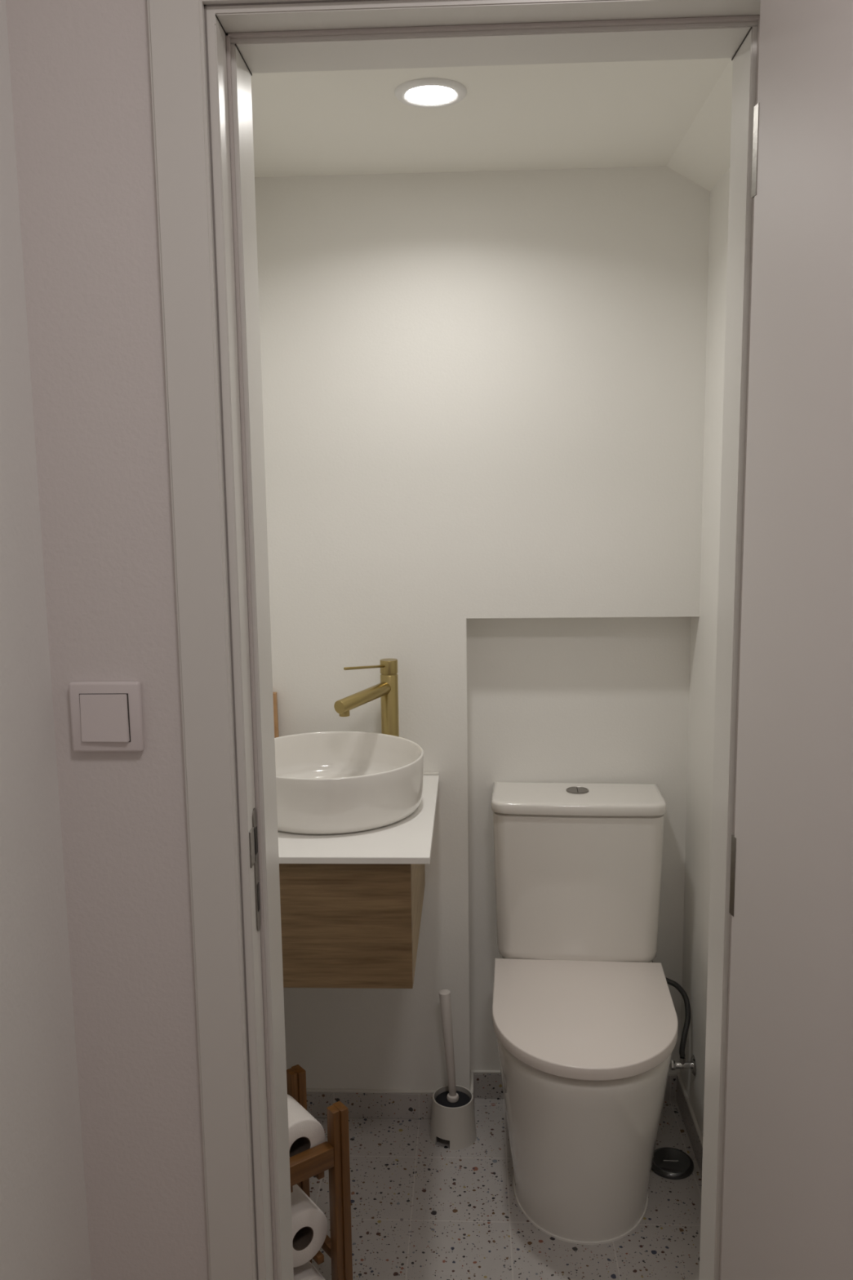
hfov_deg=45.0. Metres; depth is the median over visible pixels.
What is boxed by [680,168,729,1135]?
wall
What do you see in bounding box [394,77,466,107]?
recessed light
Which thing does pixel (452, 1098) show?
toilet brush
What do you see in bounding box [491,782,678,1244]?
toilet
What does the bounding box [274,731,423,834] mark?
basin
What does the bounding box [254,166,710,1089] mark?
wall
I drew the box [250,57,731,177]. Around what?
ceiling
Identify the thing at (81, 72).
wall
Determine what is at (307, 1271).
toilet paper roll
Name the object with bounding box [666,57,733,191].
ceiling
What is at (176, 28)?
trim
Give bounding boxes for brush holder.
[430,1084,476,1150]
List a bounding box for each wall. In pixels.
[0,0,91,1279]
[5,0,209,1279]
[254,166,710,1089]
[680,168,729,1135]
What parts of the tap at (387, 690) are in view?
spout, lever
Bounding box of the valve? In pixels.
[670,1054,696,1075]
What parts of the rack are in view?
post, rail, rail, rail, rail, post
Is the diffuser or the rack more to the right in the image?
the diffuser
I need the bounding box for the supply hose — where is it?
[652,960,690,1057]
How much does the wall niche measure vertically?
1.148 m
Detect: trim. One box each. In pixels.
[146,0,326,1279]
[204,0,760,1279]
[423,772,439,775]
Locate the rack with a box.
[286,1064,352,1279]
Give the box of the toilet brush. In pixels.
[435,989,470,1107]
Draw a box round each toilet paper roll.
[287,1093,324,1157]
[290,1184,328,1267]
[293,1261,325,1279]
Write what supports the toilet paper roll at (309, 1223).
on the rack
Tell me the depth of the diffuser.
1.64 m
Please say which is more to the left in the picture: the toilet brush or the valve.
the toilet brush
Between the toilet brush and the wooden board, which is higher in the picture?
the wooden board
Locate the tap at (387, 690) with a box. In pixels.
[333,657,399,737]
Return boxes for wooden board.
[272,692,279,737]
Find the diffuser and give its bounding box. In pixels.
[405,85,455,104]
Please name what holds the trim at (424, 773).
attached to the wall at (361, 277)
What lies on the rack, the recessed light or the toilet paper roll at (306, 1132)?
the toilet paper roll at (306, 1132)
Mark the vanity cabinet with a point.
(352, 926)
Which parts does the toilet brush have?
handle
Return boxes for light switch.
[68,680,144,751]
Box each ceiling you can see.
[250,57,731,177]
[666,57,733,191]
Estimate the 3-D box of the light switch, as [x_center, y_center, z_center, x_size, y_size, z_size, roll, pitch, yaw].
[-0.367,0.088,1.181,0.082,0.082,0.016,0,8,3]
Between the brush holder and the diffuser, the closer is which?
the diffuser
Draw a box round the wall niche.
[466,616,690,1072]
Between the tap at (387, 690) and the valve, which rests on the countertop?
the tap at (387, 690)
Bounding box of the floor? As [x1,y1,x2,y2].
[309,1097,702,1279]
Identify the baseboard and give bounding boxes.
[306,1070,676,1119]
[676,1072,702,1175]
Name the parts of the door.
hinge plate, hinge plate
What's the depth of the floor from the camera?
2.03 m
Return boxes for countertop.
[277,774,439,864]
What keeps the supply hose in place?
attached to the valve
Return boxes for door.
[720,0,852,1279]
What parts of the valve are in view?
valve knob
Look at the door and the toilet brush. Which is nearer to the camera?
the door
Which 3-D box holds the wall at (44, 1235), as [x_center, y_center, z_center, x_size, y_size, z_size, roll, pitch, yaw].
[-0.527,0.208,0.151,0.100,2.400,2.100,0,8,3]
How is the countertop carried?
on the vanity cabinet
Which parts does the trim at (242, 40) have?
strike plate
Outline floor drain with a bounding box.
[651,1146,693,1179]
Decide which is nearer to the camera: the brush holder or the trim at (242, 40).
the trim at (242, 40)
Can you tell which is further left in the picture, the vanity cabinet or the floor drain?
the vanity cabinet
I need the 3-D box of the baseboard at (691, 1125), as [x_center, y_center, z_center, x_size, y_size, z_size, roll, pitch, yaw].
[0.566,1.112,1.925,0.008,0.068,0.977,0,8,3]
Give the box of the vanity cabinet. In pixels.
[279,863,425,988]

